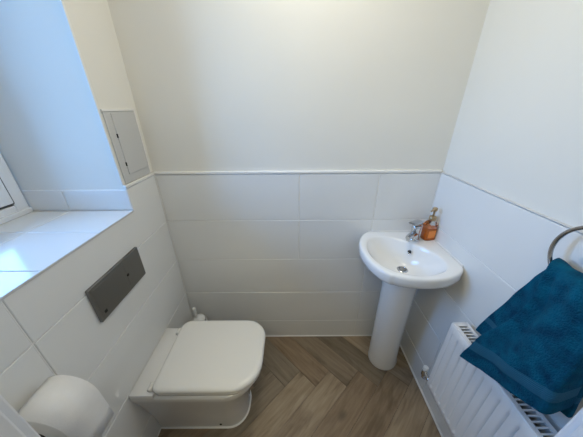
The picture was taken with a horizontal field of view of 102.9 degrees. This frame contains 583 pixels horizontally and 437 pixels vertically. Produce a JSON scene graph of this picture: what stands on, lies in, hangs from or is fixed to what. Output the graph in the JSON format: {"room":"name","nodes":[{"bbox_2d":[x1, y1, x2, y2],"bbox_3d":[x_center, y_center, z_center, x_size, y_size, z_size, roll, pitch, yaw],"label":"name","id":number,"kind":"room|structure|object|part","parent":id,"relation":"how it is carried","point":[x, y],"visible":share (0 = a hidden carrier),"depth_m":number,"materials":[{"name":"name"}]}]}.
{"room":"bathroom","nodes":[
{"label":"bathroom","id":0,"kind":"room"},
{"bbox_2d":[0,0,192,436],"bbox_3d":[-0.910,0.018,0.653,0.499,2.300,1.065,0,26,0],"label":"wall","id":1,"kind":"structure","parent":0,"point":[54,145],"depth_m":0.82,"materials":[{"name":"tile"}]},
{"bbox_2d":[0,153,32,224],"bbox_3d":[-1.115,-0.372,0.455,0.075,1.064,0.636,0,26,0],"label":"window","id":2,"kind":"structure","parent":1,"relation":"in","point":[13,205],"depth_m":0.89,"materials":[{"name":"white plastic"}]},
{"bbox_3d":[-1.109,-0.374,0.453,0.058,0.959,0.538,0,26,0],"label":"sash","id":3,"kind":"part","parent":2,"relation":"part of","materials":[{"name":"white plastic"}]},
{"bbox_2d":[0,210,133,300],"bbox_3d":[-0.661,0.106,0.686,0.004,0.007,0.636,0,26,0],"label":"trim","id":4,"kind":"structure","parent":1,"relation":"attached to","point":[7,294],"depth_m":0.65,"materials":[{"name":"grey plastic"}]},
{"bbox_2d":[60,0,123,185],"bbox_3d":[-0.675,-0.562,0.720,0.004,0.955,0.008,0,26,0],"label":"trim","id":5,"kind":"structure","parent":1,"relation":"attached to","point":[62,1],"depth_m":0.78,"materials":[{"name":"white"}]},
{"bbox_2d":[85,247,145,321],"bbox_3d":[-0.653,0.238,0.887,0.013,0.139,0.263,0,26,0],"label":"flush plate","id":6,"kind":"object","parent":1,"relation":"attached to","point":[110,289],"visible":1,"depth_m":0.85,"materials":[{"name":"grey metal"}]},
{"bbox_2d":[100,109,150,183],"bbox_3d":[-0.668,-0.302,0.959,0.010,0.274,0.190,0,26,0],"label":"access panel","id":7,"kind":"object","parent":1,"relation":"attached to","point":[122,125],"visible":1,"depth_m":0.94,"materials":[{"name":"grey plastic"}]},
{"bbox_3d":[-0.667,-0.315,0.968,0.004,0.230,0.139,0,26,0],"label":"panel door","id":8,"kind":"part","parent":7,"relation":"part of","materials":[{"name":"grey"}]},
{"bbox_2d":[123,172,153,187],"bbox_3d":[-0.666,-0.171,1.023,0.014,0.013,0.211,0,26,0],"label":"trim","id":9,"kind":"structure","parent":1,"relation":"attached to","point":[138,180],"depth_m":1.00,"materials":[{"name":"white plastic"}]},
{"bbox_3d":[-0.618,0.481,0.559,0.081,0.028,0.142,0,26,0],"label":"toilet roll holder","id":10,"kind":"object","parent":1,"relation":"attached to","visible":0},
{"bbox_2d":[18,375,113,436],"bbox_3d":[-0.581,0.500,0.585,0.140,0.185,0.098,0,26,0],"label":"toilet roll","id":11,"kind":"object","parent":10,"relation":"hanging from","point":[63,405],"visible":0.84,"depth_m":0.56,"materials":[{"name":"paper"}]},
{"bbox_2d":[107,0,489,335],"bbox_3d":[-0.144,-0.238,1.174,1.938,2.300,0.110,0,26,0],"label":"wall","id":12,"kind":"structure","parent":0,"point":[216,85],"depth_m":1.05,"materials":[{"name":"paint"}]},
{"bbox_2d":[155,176,192,317],"bbox_3d":[-0.658,0.304,1.371,0.003,1.146,0.003,0,26,0],"label":"trim","id":13,"kind":"structure","parent":12,"relation":"attached to","point":[155,176],"depth_m":1.28,"materials":[{"name":"white plastic"}]},
{"bbox_2d":[154,170,441,174],"bbox_3d":[0.032,-0.224,1.124,1.388,0.013,0.014,0,26,0],"label":"trim","id":14,"kind":"structure","parent":12,"relation":"attached to","point":[320,171],"depth_m":1.12,"materials":[{"name":"white plastic"}]},
{"bbox_2d":[265,335,371,336],"bbox_3d":[0.038,0.820,1.619,1.388,0.006,0.007,0,26,0],"label":"trim","id":15,"kind":"structure","parent":12,"relation":"attached to","point":[291,335],"depth_m":1.62,"materials":[{"name":"white"}]},
{"bbox_2d":[428,173,441,219],"bbox_3d":[0.728,0.295,1.371,0.003,1.146,0.003,0,26,0],"label":"trim","id":16,"kind":"structure","parent":12,"relation":"attached to","point":[441,173],"depth_m":1.17,"materials":[{"name":"white plastic"}]},
{"bbox_2d":[158,336,440,436],"bbox_3d":[0.042,1.323,0.638,1.568,0.050,2.390,0,26,0],"label":"floor","id":17,"kind":"structure","parent":0,"point":[305,386],"depth_m":1.28,"materials":[{"name":"brown wood"}]},
{"bbox_2d":[129,320,264,428],"bbox_3d":[-0.391,0.802,1.161,0.529,0.441,0.341,0,26,0],"label":"toilet","id":18,"kind":"object","parent":17,"relation":"on","point":[199,374],"visible":1,"depth_m":1.04,"materials":[{"name":"white ceramic"}]},
{"bbox_3d":[-0.345,0.634,1.080,0.428,0.016,0.335,0,26,0],"label":"seat","id":19,"kind":"part","parent":18,"relation":"part of","materials":[{"name":"white plastic"}]},
{"bbox_3d":[-0.345,0.614,1.071,0.434,0.026,0.341,0,26,0],"label":"lid","id":20,"kind":"part","parent":18,"relation":"part of","materials":[{"name":"white plastic"}]},
{"bbox_2d":[368,281,416,369],"bbox_3d":[0.557,0.579,1.314,0.172,0.699,0.243,20,32,36],"label":"pedestal","id":21,"kind":"object","parent":17,"relation":"on","point":[395,302],"visible":0.81,"depth_m":1.24,"materials":[{"name":"white ceramic"}]},
{"bbox_2d":[359,230,463,288],"bbox_3d":[0.530,0.212,1.111,0.397,0.136,0.397,0,26,0],"label":"washbasin","id":22,"kind":"object","parent":21,"relation":"on","point":[421,264],"visible":0.96,"depth_m":1.10,"materials":[{"name":"white ceramic"}]},
{"bbox_2d":[405,220,423,241],"bbox_3d":[0.598,0.062,1.138,0.054,0.119,0.125,23,34,40],"label":"mixer tap","id":23,"kind":"object","parent":22,"relation":"on","point":[413,235],"visible":1,"depth_m":1.14,"materials":[{"name":"silver metal"}]},
{"bbox_3d":[0.589,0.085,1.139,0.034,0.034,0.098,23,34,40],"label":"spout","id":24,"kind":"part","parent":23,"relation":"part of","materials":[{"name":"silver metal"}]},
{"bbox_3d":[0.605,0.023,1.127,0.052,0.040,0.104,23,34,40],"label":"lever","id":25,"kind":"part","parent":23,"relation":"part of","materials":[{"name":"silver metal"}]},
{"bbox_2d":[420,207,437,240],"bbox_3d":[0.691,0.025,1.152,0.064,0.171,0.046,-5,26,-9],"label":"soap dispenser","id":26,"kind":"object","parent":22,"relation":"on","point":[429,229],"visible":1,"depth_m":1.15,"materials":[{"name":"orange"}]},
{"bbox_2d":[420,220,437,240],"bbox_3d":[0.694,0.052,1.166,0.058,0.110,0.045,-5,26,-9],"label":"bottle","id":27,"kind":"object","parent":26,"relation":"attached to","point":[429,229],"depth_m":1.15,"materials":[{"name":"orange plastic"}]},
{"bbox_3d":[-0.555,0.742,1.466,0.104,0.285,0.104,0,26,0],"label":"toilet brush holder","id":28,"kind":"object","parent":17,"relation":"on","visible":0},
{"bbox_2d":[192,307,205,320],"bbox_3d":[-0.555,0.688,1.440,0.072,0.366,0.072,0,26,0],"label":"toilet brush","id":29,"kind":"object","parent":28,"relation":"in","point":[197,317],"visible":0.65,"depth_m":1.38,"materials":[{"name":"white plastic"}]},
{"bbox_2d":[401,0,582,436],"bbox_3d":[0.782,0.007,0.653,0.110,2.300,1.065,0,26,0],"label":"wall","id":30,"kind":"structure","parent":0,"point":[517,137],"depth_m":0.78,"materials":[{"name":"paint"}]},
{"bbox_2d":[400,343,443,436],"bbox_3d":[0.729,1.017,1.197,0.011,0.008,0.929,0,26,0],"label":"trim","id":31,"kind":"structure","parent":30,"relation":"attached to","point":[418,384],"depth_m":1.28,"materials":[{"name":"white"}]},
{"bbox_2d":[427,322,557,436],"bbox_3d":[0.686,0.695,0.828,0.092,0.420,0.423,0,26,0],"label":"radiator","id":32,"kind":"object","parent":30,"relation":"attached to","point":[471,403],"visible":0.8,"depth_m":0.83,"materials":[{"name":"white metal"}]},
{"bbox_2d":[421,365,428,380],"bbox_3d":[0.691,0.784,1.153,0.083,0.113,0.063,0,26,0],"label":"radiator valve","id":33,"kind":"object","parent":32,"relation":"attached to","point":[425,369],"visible":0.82,"depth_m":1.14,"materials":[{"name":"silver metal"}]},
{"bbox_3d":[0.701,0.696,0.828,0.004,0.397,0.415,0,26,0],"label":"panel","id":34,"kind":"part","parent":32,"relation":"part of","materials":[{"name":"white metal"}]},
{"bbox_2d":[442,172,582,233],"bbox_3d":[0.732,-0.020,0.700,0.012,0.005,0.932,0,26,0],"label":"trim","id":35,"kind":"structure","parent":30,"relation":"attached to","point":[475,186],"depth_m":0.74,"materials":[{"name":"grey plastic"}]},
{"bbox_2d":[547,226,582,264],"bbox_3d":[0.701,0.095,0.522,0.053,0.201,0.180,0,26,0],"label":"towel ring","id":36,"kind":"object","parent":30,"relation":"attached to","point":[560,236],"visible":0.62,"depth_m":0.59,"materials":[{"name":"silver metal"}]},
{"bbox_2d":[460,258,582,417],"bbox_3d":[0.655,0.323,0.655,0.123,0.447,0.296,0,26,0],"label":"hand towel","id":37,"kind":"object","parent":36,"relation":"hanging from","point":[531,345],"visible":1,"depth_m":0.58,"materials":[{"name":"blue fabric"}]},
{"bbox_3d":[0.034,0.214,0.232,1.408,2.300,0.110,0,26,0],"label":"wall","id":38,"kind":"structure","parent":0,"visible":0},
{"bbox_2d":[0,394,582,436],"bbox_3d":[0.012,0.307,0.277,0.960,2.095,0.141,0,26,0],"label":"door","id":39,"kind":"structure","parent":38,"relation":"in","point":[12,424],"depth_m":0.34,"materials":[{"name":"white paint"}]}
]}

